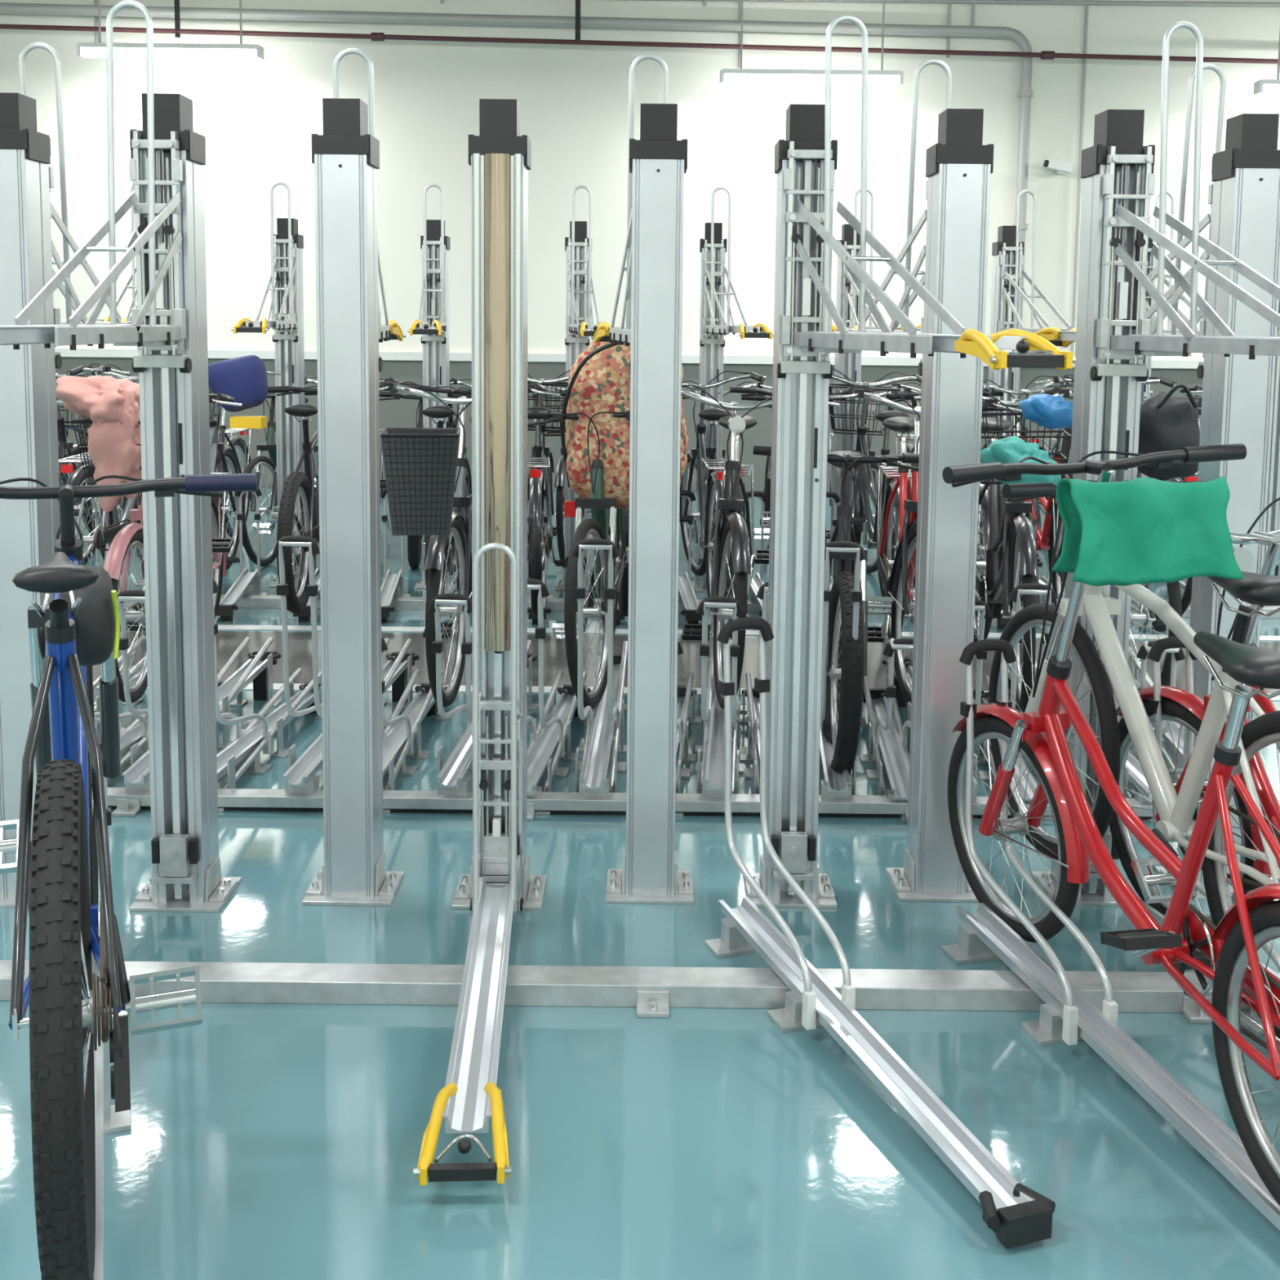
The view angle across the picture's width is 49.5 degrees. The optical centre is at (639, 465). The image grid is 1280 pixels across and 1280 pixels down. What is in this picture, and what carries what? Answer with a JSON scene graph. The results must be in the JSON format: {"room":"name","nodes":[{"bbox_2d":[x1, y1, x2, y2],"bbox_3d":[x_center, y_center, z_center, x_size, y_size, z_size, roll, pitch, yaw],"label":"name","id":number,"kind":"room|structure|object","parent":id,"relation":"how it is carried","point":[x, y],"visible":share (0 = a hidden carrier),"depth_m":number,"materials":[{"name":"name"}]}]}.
{"room":"bicycle parking garage","nodes":[
{"label":"bicycle parking garage","id":0,"kind":"room"},
{"bbox_2d":[0,486,1279,1279],"bbox_3d":[-0.012,1.103,4.138,18.400,0.100,16.400,1,6,0],"label":"floor","id":1,"kind":"structure","parent":0,"point":[264,1141],"depth_m":2.66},
{"bbox_2d":[0,42,131,907],"bbox_3d":[-1.581,-0.049,4.048,0.238,2.178,1.399,0,6,-4],"label":"bike rack","id":2,"kind":"object","parent":1,"relation":"on","point":[28,433],"visible":0.56,"depth_m":3.41,"materials":[{"name":"metal"}]},
{"bbox_2d":[93,497,119,593],"bbox_3d":[-2.799,0.420,7.038,0.160,0.594,0.708,0,6,-4],"label":"bike rack","id":3,"kind":"object","parent":1,"relation":"on","point":[95,498],"visible":0.08,"depth_m":7.32,"materials":[{"name":"metal"}]},
{"bbox_2d":[58,364,141,568],"bbox_3d":[-2.606,0.063,6.970,0.730,1.106,1.717,0,6,-3],"label":"bicycle","id":4,"kind":"object","parent":3,"relation":"on","point":[105,535],"visible":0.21,"depth_m":6.56,"materials":[{"name":"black metal"}]},
{"bbox_2d":[91,743,131,1279],"bbox_3d":[-0.937,0.937,2.312,0.160,0.594,1.436,-2,6,-21],"label":"bike rack","id":5,"kind":"object","parent":1,"relation":"on","point":[107,1121],"visible":0.14,"depth_m":2.34,"materials":[{"name":"metal"}]},
{"bbox_2d":[0,473,257,1279],"bbox_3d":[-0.959,0.539,2.340,0.684,0.979,1.730,-2,6,-21],"label":"bicycle","id":6,"kind":"object","parent":5,"relation":"on","point":[56,871],"visible":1,"depth_m":1.93,"materials":[{"name":"black rubber"}]},
{"bbox_2d":[93,635,146,743],"bbox_3d":[-1.915,0.548,4.765,0.180,0.834,1.325,1,6,4],"label":"bike rack","id":7,"kind":"object","parent":1,"relation":"on","point":[133,671],"visible":0.05,"depth_m":5.11,"materials":[{"name":"metal"}]},
{"bbox_2d":[56,391,241,702],"bbox_3d":[-1.804,0.233,5.343,0.694,1.061,1.660,0,6,-4],"label":"bicycle","id":8,"kind":"object","parent":7,"relation":"on","point":[131,535],"visible":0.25,"depth_m":4.89,"materials":[{"name":"pink metal"}]},
{"bbox_2d":[55,375,142,513],"bbox_3d":[-1.851,-0.078,4.789,0.288,0.472,0.321,1,6,0],"label":"cover","id":9,"kind":"object","parent":8,"relation":"attached to","point":[112,404],"visible":0.89,"depth_m":4.69,"materials":[{"name":"pink fabric"}]},
{"bbox_2d":[0,0,241,912],"bbox_3d":[-1.151,0.081,2.854,0.225,2.178,1.390,1,6,0],"label":"bike rack","id":10,"kind":"object","parent":1,"relation":"on","point":[168,327],"visible":1,"depth_m":3.39,"materials":[{"name":"metal"}]},
{"bbox_2d":[132,601,145,611],"bbox_3d":[-2.419,0.424,7.038,0.160,0.594,0.708,0,6,-4],"label":"bike rack","id":11,"kind":"object","parent":1,"relation":"on","point":[135,607],"visible":0.04,"depth_m":6.71,"materials":[{"name":"metal"}]},
{"bbox_2d":[140,370,282,591],"bbox_3d":[-2.226,0.067,6.970,0.730,1.106,1.717,0,6,-3],"label":"bicycle","id":12,"kind":"object","parent":11,"relation":"on","point":[219,452],"visible":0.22,"depth_m":7.37,"materials":[{"name":"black metal"}]},
{"bbox_2d":[93,667,223,781],"bbox_3d":[-1.677,0.704,4.696,0.180,0.544,1.154,1,6,5],"label":"bike rack","id":13,"kind":"object","parent":1,"relation":"on","point":[134,732],"visible":0.12,"depth_m":4.60,"materials":[{"name":"metal"}]},
{"bbox_2d":[136,381,252,537],"bbox_3d":[-2.781,-0.029,8.719,0.696,1.137,1.653,-1,6,-16],"label":"bicycle","id":14,"kind":"object","parent":1,"relation":"on","point":[235,442],"visible":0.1,"depth_m":9.17,"materials":[{"name":"black metal"}]},
{"bbox_2d":[208,355,267,428],"bbox_3d":[-1.844,-0.343,6.351,0.276,0.327,0.220,1,6,0],"label":"seat","id":15,"kind":"object","parent":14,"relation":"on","point":[244,379],"visible":0.92,"depth_m":6.26,"materials":[{"name":"blue fabric"}]},
{"bbox_2d":[116,590,280,791],"bbox_3d":[-1.486,0.637,4.774,0.180,0.664,1.322,1,6,2],"label":"bike rack","id":16,"kind":"object","parent":1,"relation":"on","point":[258,668],"visible":0.41,"depth_m":4.95,"materials":[{"name":"metal"}]},
{"bbox_2d":[216,488,268,621],"bbox_3d":[-2.039,0.428,7.038,0.160,0.594,0.708,0,6,-4],"label":"bike rack","id":17,"kind":"object","parent":1,"relation":"on","point":[247,583],"visible":0.79,"depth_m":7.28,"materials":[{"name":"metal"}]},
{"bbox_2d":[213,579,322,811],"bbox_3d":[-1.276,0.623,4.687,0.180,0.714,1.154,1,6,5],"label":"bike rack","id":18,"kind":"object","parent":1,"relation":"on","point":[242,756],"visible":0.49,"depth_m":4.60,"materials":[{"name":"metal"}]},
{"bbox_2d":[231,182,305,587],"bbox_3d":[-1.869,-0.363,7.013,0.240,2.178,1.400,0,6,-5],"label":"bike rack","id":19,"kind":"object","parent":1,"relation":"on","point":[286,279],"visible":0.86,"depth_m":7.51,"materials":[{"name":"metal"}]},
{"bbox_2d":[241,392,317,566],"bbox_3d":[-2.297,0.022,8.726,0.590,1.044,1.634,-1,6,-15],"label":"bicycle","id":20,"kind":"object","parent":1,"relation":"on","point":[270,446],"visible":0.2,"depth_m":8.29,"materials":[{"name":"metal"}]},
{"bbox_2d":[293,486,319,622],"bbox_3d":[-1.659,0.432,7.038,0.160,0.594,0.708,0,6,-4],"label":"bike rack","id":21,"kind":"object","parent":1,"relation":"on","point":[304,615],"visible":0.17,"depth_m":6.76,"materials":[{"name":"metal"}]},
{"bbox_2d":[267,382,383,613],"bbox_3d":[-1.694,0.112,7.000,0.595,1.040,1.646,2,6,11],"label":"bicycle","id":22,"kind":"object","parent":21,"relation":"on","point":[300,482],"visible":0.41,"depth_m":6.57,"materials":[{"name":"black rubber"}]},
{"bbox_2d":[272,535,418,793],"bbox_3d":[-0.975,0.558,4.765,0.180,0.834,1.325,1,6,4],"label":"bike rack","id":23,"kind":"object","parent":1,"relation":"on","point":[300,777],"visible":0.46,"depth_m":4.19,"materials":[{"name":"metal"}]},
{"bbox_2d":[302,48,405,906],"bbox_3d":[-0.782,-0.043,4.078,0.242,2.178,1.401,0,6,-5],"label":"bike rack","id":24,"kind":"object","parent":1,"relation":"on","point":[345,158],"visible":1,"depth_m":3.45,"materials":[{"name":"metal"}]},
{"bbox_2d":[380,488,410,622],"bbox_3d":[-1.279,0.436,7.038,0.160,0.594,0.708,0,6,-4],"label":"bike rack","id":25,"kind":"object","parent":1,"relation":"on","point":[392,586],"visible":0.53,"depth_m":7.28,"materials":[{"name":"metal"}]},
{"bbox_2d":[381,634,451,813],"bbox_3d":[-0.807,0.713,4.696,0.180,0.544,1.151,1,6,2],"label":"bike rack","id":26,"kind":"object","parent":1,"relation":"on","point":[398,733],"visible":0.46,"depth_m":4.68,"materials":[{"name":"metal"}]},
{"bbox_2d":[407,183,456,589],"bbox_3d":[-1.069,-0.355,7.013,0.240,2.178,1.400,0,6,-5],"label":"bike rack","id":27,"kind":"object","parent":1,"relation":"on","point":[433,326],"visible":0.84,"depth_m":7.46,"materials":[{"name":"metal"}]},
{"bbox_2d":[449,488,471,619],"bbox_3d":[-0.899,0.440,7.038,0.160,0.594,0.708,0,6,-4],"label":"bike rack","id":28,"kind":"object","parent":1,"relation":"on","point":[468,489],"visible":0.06,"depth_m":7.28,"materials":[{"name":"metal"}]},
{"bbox_2d":[400,382,471,594],"bbox_3d":[-0.972,0.118,6.989,0.600,1.044,1.696,0,6,-3],"label":"bicycle","id":29,"kind":"object","parent":28,"relation":"on","point":[435,411],"visible":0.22,"depth_m":6.73,"materials":[{"name":"black metal"}]},
{"bbox_2d":[378,380,559,707],"bbox_3d":[-0.636,0.220,5.340,0.730,1.106,1.717,1,6,3],"label":"bicycle","id":30,"kind":"object","parent":1,"relation":"on","point":[461,521],"visible":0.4,"depth_m":4.94,"materials":[{"name":"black metal"}]},
{"bbox_2d":[380,427,460,535],"bbox_3d":[-0.680,0.048,4.330,0.238,0.316,0.229,0,6,-7],"label":"mesh basket","id":31,"kind":"object","parent":30,"relation":"attached to","point":[420,464],"visible":1,"depth_m":4.24,"materials":[{"name":"black metal"}]},
{"bbox_2d":[413,98,546,1185],"bbox_3d":[-0.337,0.179,2.897,0.230,2.018,1.394,0,6,-1],"label":"bike rack","id":32,"kind":"object","parent":1,"relation":"on","point":[500,884],"visible":1,"depth_m":3.35,"materials":[{"name":"metal"}]},
{"bbox_2d":[427,593,538,795],"bbox_3d":[-0.516,0.647,4.774,0.180,0.664,1.325,1,6,4],"label":"bike rack","id":33,"kind":"object","parent":1,"relation":"on","point":[452,780],"visible":0.44,"depth_m":4.19,"materials":[{"name":"metal"}]},
{"bbox_2d":[527,489,552,624],"bbox_3d":[-0.519,0.444,7.038,0.160,0.594,0.708,0,6,-4],"label":"bike rack","id":34,"kind":"object","parent":1,"relation":"on","point":[544,573],"visible":0.32,"depth_m":7.29,"materials":[{"name":"metal"}]},
{"bbox_2d":[527,369,570,615],"bbox_3d":[-0.416,0.076,6.997,0.696,1.137,1.653,-1,6,-18],"label":"bicycle","id":35,"kind":"object","parent":34,"relation":"on","point":[541,460],"visible":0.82,"depth_m":6.54,"materials":[{"name":"metal"}]},
{"bbox_2d":[526,577,591,815],"bbox_3d":[-0.296,0.633,4.687,0.180,0.714,1.154,1,6,5],"label":"bike rack","id":36,"kind":"object","parent":1,"relation":"on","point":[547,744],"visible":0.52,"depth_m":4.53,"materials":[{"name":"metal"}]},
{"bbox_2d":[555,185,606,591],"bbox_3d":[-0.294,-0.347,7.013,0.240,2.178,1.400,0,6,-5],"label":"bike rack","id":37,"kind":"object","parent":1,"relation":"on","point":[580,326],"visible":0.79,"depth_m":7.45,"materials":[{"name":"metal"}]},
{"bbox_2d":[571,538,627,796],"bbox_3d":[-0.116,0.567,4.765,0.180,0.834,1.322,1,6,2],"label":"bike rack","id":38,"kind":"object","parent":1,"relation":"on","point":[601,748],"visible":0.77,"depth_m":4.28,"materials":[{"name":"metal"}]},
{"bbox_2d":[527,409,630,707],"bbox_3d":[-0.200,0.266,5.324,0.590,1.044,1.634,-1,6,-12],"label":"bicycle","id":39,"kind":"object","parent":38,"relation":"on","point":[605,523],"visible":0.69,"depth_m":4.94,"materials":[{"name":"black rubber"}]},
{"bbox_2d":[560,339,688,517],"bbox_3d":[-0.053,-0.168,5.104,0.468,0.680,0.343,1,6,0],"label":"backpack","id":40,"kind":"object","parent":39,"relation":"on","point":[599,378],"visible":0.38,"depth_m":4.97,"materials":[{"name":"fabric"}]},
{"bbox_2d":[0,960,1279,1023],"bbox_3d":[0.178,1.147,3.024,5.620,0.050,0.135,1,6,0],"label":"base rail","id":41,"kind":"object","parent":1,"relation":"on","point":[652,990],"visible":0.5,"depth_m":3.00,"materials":[{"name":"metal"}]},
{"bbox_2d":[591,53,693,904],"bbox_3d":[-0.004,-0.039,4.111,0.238,2.178,1.399,0,6,-4],"label":"bike rack","id":42,"kind":"object","parent":1,"relation":"on","point":[657,162],"visible":1,"depth_m":3.47,"materials":[{"name":"metal"}]},
{"bbox_2d":[92,630,1279,693],"bbox_3d":[-0.009,0.849,6.072,17.900,0.002,0.920,1,6,0],"label":"trim","id":43,"kind":"structure","parent":1,"relation":"on","point":[300,644],"depth_m":6.11,"materials":[{"name":"grey paint"}]},
{"bbox_2d":[675,640,702,816],"bbox_3d":[0.103,0.722,4.696,0.180,0.544,1.154,1,6,5],"label":"bike rack","id":44,"kind":"object","parent":1,"relation":"on","point":[684,694],"visible":0.32,"depth_m":4.68,"materials":[{"name":"metal"}]},
{"bbox_2d":[678,490,702,624],"bbox_3d":[0.241,0.452,7.038,0.160,0.594,0.708,0,6,-4],"label":"bike rack","id":45,"kind":"object","parent":1,"relation":"on","point":[686,593],"visible":0.48,"depth_m":7.14,"materials":[{"name":"metal"}]},
{"bbox_2d":[679,370,765,611],"bbox_3d":[0.239,0.092,6.986,0.693,1.121,1.648,2,6,12],"label":"bicycle","id":46,"kind":"object","parent":45,"relation":"on","point":[709,482],"visible":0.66,"depth_m":6.84,"materials":[{"name":"black metal"}]},
{"bbox_2d":[106,786,1279,823],"bbox_3d":[-0.011,1.025,4.168,6.000,0.050,0.115,1,6,0],"label":"base rail","id":47,"kind":"object","parent":1,"relation":"on","point":[124,803],"visible":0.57,"depth_m":4.16,"materials":[{"name":"grey metal"}]},
{"bbox_2d":[116,593,1279,618],"bbox_3d":[-0.007,0.718,7.091,8.000,0.050,0.135,1,6,0],"label":"base rail","id":48,"kind":"object","parent":1,"relation":"on","point":[246,601],"visible":0.02,"depth_m":7.07,"materials":[{"name":"metal"}]},
{"bbox_2d":[694,595,746,797],"bbox_3d":[0.284,0.656,4.774,0.180,0.664,1.325,1,6,4],"label":"bike rack","id":49,"kind":"object","parent":1,"relation":"on","point":[712,767],"visible":0.71,"depth_m":4.29,"materials":[{"name":"metal"}]},
{"bbox_2d":[680,384,839,709],"bbox_3d":[0.451,0.235,5.313,0.693,1.121,1.648,3,6,20],"label":"bicycle","id":50,"kind":"object","parent":49,"relation":"on","point":[734,559],"visible":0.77,"depth_m":4.98,"materials":[{"name":"metal"}]},
{"bbox_2d":[690,186,773,591],"bbox_3d":[0.435,-0.339,7.013,0.240,2.178,1.400,0,6,-5],"label":"bike rack","id":51,"kind":"object","parent":1,"relation":"on","point":[713,326],"visible":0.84,"depth_m":7.46,"materials":[{"name":"metal"}]},
{"bbox_2d":[217,624,1279,640],"bbox_3d":[-0.008,0.790,6.619,17.900,0.003,0.090,1,6,0],"label":"trim","id":52,"kind":"structure","parent":1,"relation":"on","point":[220,626],"depth_m":6.61,"materials":[{"name":"white paint"}]},
{"bbox_2d":[737,582,768,794],"bbox_3d":[0.434,0.641,4.687,0.180,0.714,1.151,1,6,2],"label":"bike rack","id":53,"kind":"object","parent":1,"relation":"on","point":[753,696],"visible":0.26,"depth_m":4.61,"materials":[{"name":"metal"}]},
{"bbox_2d":[826,492,840,589],"bbox_3d":[1.001,0.460,7.038,0.160,0.594,0.708,0,6,-4],"label":"bike rack","id":54,"kind":"object","parent":1,"relation":"on","point":[833,496],"visible":0.16,"depth_m":7.29,"materials":[{"name":"metal"}]},
{"bbox_2d":[828,368,921,606],"bbox_3d":[1.264,0.094,6.997,0.696,1.137,1.653,-1,6,-18],"label":"bicycle","id":55,"kind":"object","parent":54,"relation":"on","point":[862,520],"visible":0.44,"depth_m":7.18,"materials":[{"name":"metal"}]},
{"bbox_2d":[818,541,866,799],"bbox_3d":[0.645,0.575,4.765,0.180,0.834,1.325,1,6,4],"label":"bike rack","id":56,"kind":"object","parent":1,"relation":"on","point":[835,784],"visible":0.3,"depth_m":4.16,"materials":[{"name":"metal"}]},
{"bbox_2d":[753,444,919,775],"bbox_3d":[0.784,0.427,4.915,0.595,1.040,1.646,3,6,22],"label":"bicycle","id":57,"kind":"object","parent":56,"relation":"on","point":[846,656],"visible":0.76,"depth_m":4.53,"materials":[{"name":"black rubber"}]},
{"bbox_2d":[830,188,920,576],"bbox_3d":[1.181,-0.331,7.013,0.240,2.178,1.400,0,6,-5],"label":"bike rack","id":58,"kind":"object","parent":1,"relation":"on","point":[847,300],"visible":0.26,"depth_m":7.51,"materials":[{"name":"metal"}]},
{"bbox_2d":[704,617,1055,1248],"bbox_3d":[0.427,0.804,2.749,0.160,0.794,1.208,-2,6,-19],"label":"bike rack","id":59,"kind":"object","parent":1,"relation":"on","point":[1018,1215],"visible":1,"depth_m":2.85,"materials":[{"name":"metal"}]},
{"bbox_2d":[859,638,913,817],"bbox_3d":[0.843,0.730,4.696,0.180,0.544,1.154,1,6,5],"label":"bike rack","id":60,"kind":"object","parent":1,"relation":"on","point":[888,735],"visible":0.67,"depth_m":4.53,"materials":[{"name":"metal"}]},
{"bbox_2d":[742,14,1075,908],"bbox_3d":[0.505,0.081,3.027,0.262,2.178,1.234,-1,6,-12],"label":"bike rack","id":61,"kind":"object","parent":1,"relation":"on","point":[806,162],"visible":0.94,"depth_m":3.43,"materials":[{"name":"metal"}]},
{"bbox_2d":[831,58,994,902],"bbox_3d":[0.749,-0.034,4.140,0.238,2.178,1.399,0,6,-4],"label":"bike rack","id":62,"kind":"object","parent":1,"relation":"on","point":[959,168],"visible":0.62,"depth_m":3.51,"materials":[{"name":"metal"}]},
{"bbox_2d":[881,599,991,799],"bbox_3d":[0.993,0.663,4.774,0.180,0.664,1.322,1,6,2],"label":"bike rack","id":63,"kind":"object","parent":1,"relation":"on","point":[981,606],"visible":0.21,"depth_m":4.18,"materials":[{"name":"metal"}]},
{"bbox_2d":[829,386,1022,703],"bbox_3d":[1.120,0.245,5.318,0.673,1.115,1.648,3,6,20],"label":"bicycle","id":64,"kind":"object","parent":63,"relation":"on","point":[897,573],"visible":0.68,"depth_m":5.13,"materials":[{"name":"metal"}]},
{"bbox_2d":[980,435,1061,484],"bbox_3d":[1.154,-0.010,4.226,0.237,0.163,0.191,1,6,0],"label":"plastic bag","id":65,"kind":"object","parent":64,"relation":"on","point":[1013,449],"visible":0.56,"depth_m":4.17,"materials":[{"name":"teal"}]},
{"bbox_2d":[973,582,1057,820],"bbox_3d":[1.214,0.649,4.687,0.180,0.714,1.154,1,6,5],"label":"bike rack","id":66,"kind":"object","parent":1,"relation":"on","point":[1024,588],"visible":0.21,"depth_m":4.18,"materials":[{"name":"metal"}]},
{"bbox_2d":[1008,658,1037,775],"bbox_3d":[1.405,0.583,4.765,0.180,0.834,1.325,1,6,4],"label":"bike rack","id":67,"kind":"object","parent":1,"relation":"on","point":[1036,663],"visible":0.02,"depth_m":5.29,"materials":[{"name":"metal"}]},
{"bbox_2d":[914,383,1073,712],"bbox_3d":[1.296,0.234,5.327,0.696,1.137,1.653,0,6,-10],"label":"bicycle","id":68,"kind":"object","parent":67,"relation":"on","point":[1020,562],"visible":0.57,"depth_m":4.97,"materials":[{"name":"black metal"}]},
{"bbox_2d":[1019,393,1072,429],"bbox_3d":[1.289,-0.171,4.357,0.187,0.108,0.161,1,6,0],"label":"plastic bag","id":69,"kind":"object","parent":68,"relation":"on","point":[1050,411],"visible":0.91,"depth_m":4.31,"materials":[{"name":"blue"}]},
{"bbox_2d":[981,190,1071,581],"bbox_3d":[2.030,-0.322,7.013,0.240,2.178,1.400,0,6,-5],"label":"bike rack","id":70,"kind":"object","parent":1,"relation":"on","point":[1007,253],"visible":0.41,"depth_m":7.45,"materials":[{"name":"metal"}]},
{"bbox_2d":[1037,497,1063,603],"bbox_3d":[2.141,0.472,7.038,0.160,0.594,0.708,0,6,-4],"label":"bike rack","id":71,"kind":"object","parent":1,"relation":"on","point":[1043,580],"visible":0.1,"depth_m":7.33,"materials":[{"name":"metal"}]},
{"bbox_2d":[979,375,1074,598],"bbox_3d":[1.920,0.114,6.982,0.673,1.115,1.648,2,6,11],"label":"bicycle","id":72,"kind":"object","parent":71,"relation":"on","point":[1042,539],"visible":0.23,"depth_m":6.99,"materials":[{"name":"black metal"}]},
{"bbox_2d":[941,639,1279,1231],"bbox_3d":[0.944,0.836,2.692,0.160,0.754,1.257,-1,6,-14],"label":"bike rack","id":73,"kind":"object","parent":1,"relation":"on","point":[1068,1016],"visible":0.93,"depth_m":2.88,"materials":[{"name":"metal"}]},
{"bbox_2d":[942,443,1279,1205],"bbox_3d":[0.901,0.569,2.663,0.650,1.180,1.542,1,6,6],"label":"bicycle","id":74,"kind":"object","parent":73,"relation":"on","point":[1228,956],"visible":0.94,"depth_m":2.66,"materials":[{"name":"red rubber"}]},
{"bbox_2d":[1057,471,1237,586],"bbox_3d":[0.992,0.127,2.729,0.320,0.220,0.181,2,6,1],"label":"cloth","id":75,"kind":"object","parent":74,"relation":"on","point":[1131,530],"visible":1,"depth_m":2.67,"materials":[{"name":"teal"}]},
{"bbox_2d":[1123,640,1185,820],"bbox_3d":[1.573,0.738,4.696,0.180,0.544,1.151,1,6,2],"label":"bike rack","id":76,"kind":"object","parent":1,"relation":"on","point":[1133,767],"visible":0.22,"depth_m":4.18,"materials":[{"name":"metal"}]},
{"bbox_2d":[1031,21,1279,906],"bbox_3d":[1.308,0.095,2.971,0.263,2.178,1.414,-1,6,-13],"label":"bike rack","id":77,"kind":"object","parent":1,"relation":"on","point":[1113,338],"visible":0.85,"depth_m":3.40,"materials":[{"name":"metal"}]},
{"bbox_2d":[988,480,1279,1039],"bbox_3d":[1.164,0.567,3.095,0.547,1.009,1.680,-1,6,-11],"label":"bicycle","id":78,"kind":"object","parent":77,"relation":"on","point":[1178,815],"visible":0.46,"depth_m":3.08,"materials":[{"name":"white metal"}]},
{"bbox_2d":[1128,646,1184,777],"bbox_3d":[1.794,0.671,4.774,0.180,0.664,1.325,1,6,4],"label":"bike rack","id":79,"kind":"object","parent":1,"relation":"on","point":[1168,751],"visible":0.08,"depth_m":4.61,"materials":[{"name":"metal"}]},
{"bbox_2d":[1034,386,1201,685],"bbox_3d":[1.871,0.250,5.313,0.693,1.121,1.648,3,6,20],"label":"bicycle","id":80,"kind":"object","parent":79,"relation":"on","point":[1174,594],"visible":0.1,"depth_m":4.85,"materials":[{"name":"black metal"}]},
{"bbox_2d":[1137,382,1199,479],"bbox_3d":[1.728,-0.114,4.558,0.234,0.324,0.207,1,6,0],"label":"backpack","id":81,"kind":"object","parent":80,"relation":"on","point":[1167,422],"visible":0.76,"depth_m":4.49,"materials":[{"name":"black fabric"}]},
{"bbox_2d":[1034,63,1279,899],"bbox_3d":[1.489,-0.029,4.170,0.238,2.178,1.399,0,6,-4],"label":"bike rack","id":82,"kind":"object","parent":1,"relation":"on","point":[1244,193],"visible":0.51,"depth_m":3.50,"materials":[{"name":"metal"}]},
{"bbox_2d":[1137,191,1278,476],"bbox_3d":[2.750,-0.315,7.013,0.240,2.178,1.400,0,6,-5],"label":"bike rack","id":83,"kind":"object","parent":1,"relation":"on","point":[1152,260],"visible":0.12,"depth_m":7.33,"materials":[{"name":"metal"}]},
{"bbox_2d":[1139,636,1279,1035],"bbox_3d":[1.419,0.836,2.741,0.160,0.754,1.270,-1,6,-16],"label":"bike rack","id":84,"kind":"object","parent":1,"relation":"on","point":[1155,704],"visible":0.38,"depth_m":3.25,"materials":[{"name":"metal"}]},
{"bbox_2d":[1108,497,1279,923],"bbox_3d":[1.271,0.629,2.721,0.678,1.057,1.542,1,6,4],"label":"bicycle","id":85,"kind":"object","parent":84,"relation":"on","point":[1184,708],"visible":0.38,"depth_m":3.06,"materials":[{"name":"red metal"}]},
{"bbox_2d":[1263,300,1279,575],"bbox_3d":[3.500,-0.307,7.013,0.240,2.178,1.400,0,6,-5],"label":"bike rack","id":86,"kind":"object","parent":1,"relation":"on","point":[1273,519],"visible":0.09,"depth_m":7.58,"materials":[{"name":"metal"}]},
{"bbox_3d":[-3.179,0.417,7.039,0.160,0.594,0.708,0,6,-4],"label":"tray","id":87,"kind":"object","parent":1,"relation":"on","visible":0},
{"bbox_2d":[55,363,129,565],"bbox_3d":[-2.936,0.050,6.997,0.696,1.137,1.653,-1,6,-18],"label":"bicycle","id":88,"kind":"object","parent":87,"relation":"on","point":[71,450],"visible":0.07,"depth_m":7.29,"materials":[{"name":"black metal"}]},
{"bbox_2d":[0,0,1279,492],"bbox_3d":[0.020,-1.931,11.964,18.400,4.300,0.200,1,6,0],"label":"wall","id":89,"kind":"structure","parent":0,"point":[257,119],"depth_m":11.76,"materials":[{"name":"beige paint"}]},
{"bbox_2d":[0,2,1033,390],"bbox_3d":[-1.847,-2.265,11.729,10.259,3.175,0.120,1,6,0],"label":"drain pipe","id":90,"kind":"object","parent":89,"relation":"attached to","point":[1025,93],"visible":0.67,"depth_m":11.54,"materials":[{"name":"grey"}]},
{"bbox_2d":[55,356,1203,492],"bbox_3d":[0.004,-0.338,12.021,18.000,1.100,0.020,1,6,0],"label":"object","id":91,"kind":"structure","parent":89,"relation":"attached to","point":[393,413],"depth_m":11.99,"materials":[{"name":"grey paint"}]},
{"bbox_2d":[54,348,1204,368],"bbox_3d":[0.010,-0.923,11.939,18.000,0.070,0.060,1,6,0],"label":"trim","id":92,"kind":"structure","parent":89,"relation":"attached to","point":[100,353],"depth_m":11.91,"materials":[{"name":"white plastic"}]},
{"bbox_2d":[93,0,1279,356],"bbox_3d":[0.026,-2.513,11.762,16.000,3.100,0.031,1,6,0],"label":"conduit","id":93,"kind":"object","parent":89,"relation":"attached to","point":[1086,2],"visible":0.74,"depth_m":11.61,"materials":[{"name":"grey"}]},
{"bbox_3d":[0.034,-3.272,3.678,18.400,0.100,16.400,1,6,0],"label":"ceiling","id":94,"kind":"structure","parent":0,"visible":0},
{"bbox_2d":[76,0,264,59],"bbox_3d":[-3.722,-3.631,10.985,1.450,0.792,0.110,1,6,0],"label":"ceiling lamp","id":95,"kind":"object","parent":94,"relation":"hanging from","point":[84,50],"visible":1,"depth_m":10.97,"materials":[{"name":"white plastic"}]},
{"bbox_2d":[0,0,1278,63],"bbox_3d":[0.289,-3.682,11.427,14.501,0.700,0.068,1,6,0],"label":"pipe","id":96,"kind":"object","parent":94,"relation":"hanging from","point":[1044,55],"visible":1,"depth_m":11.43,"materials":[{"name":"metal"}]},
{"bbox_2d":[720,0,903,85],"bbox_3d":[1.367,-3.503,10.993,1.450,0.942,0.110,1,6,0],"label":"ceiling lamp","id":97,"kind":"object","parent":94,"relation":"hanging from","point":[733,76],"visible":1,"depth_m":10.99,"materials":[{"name":"white plastic"}]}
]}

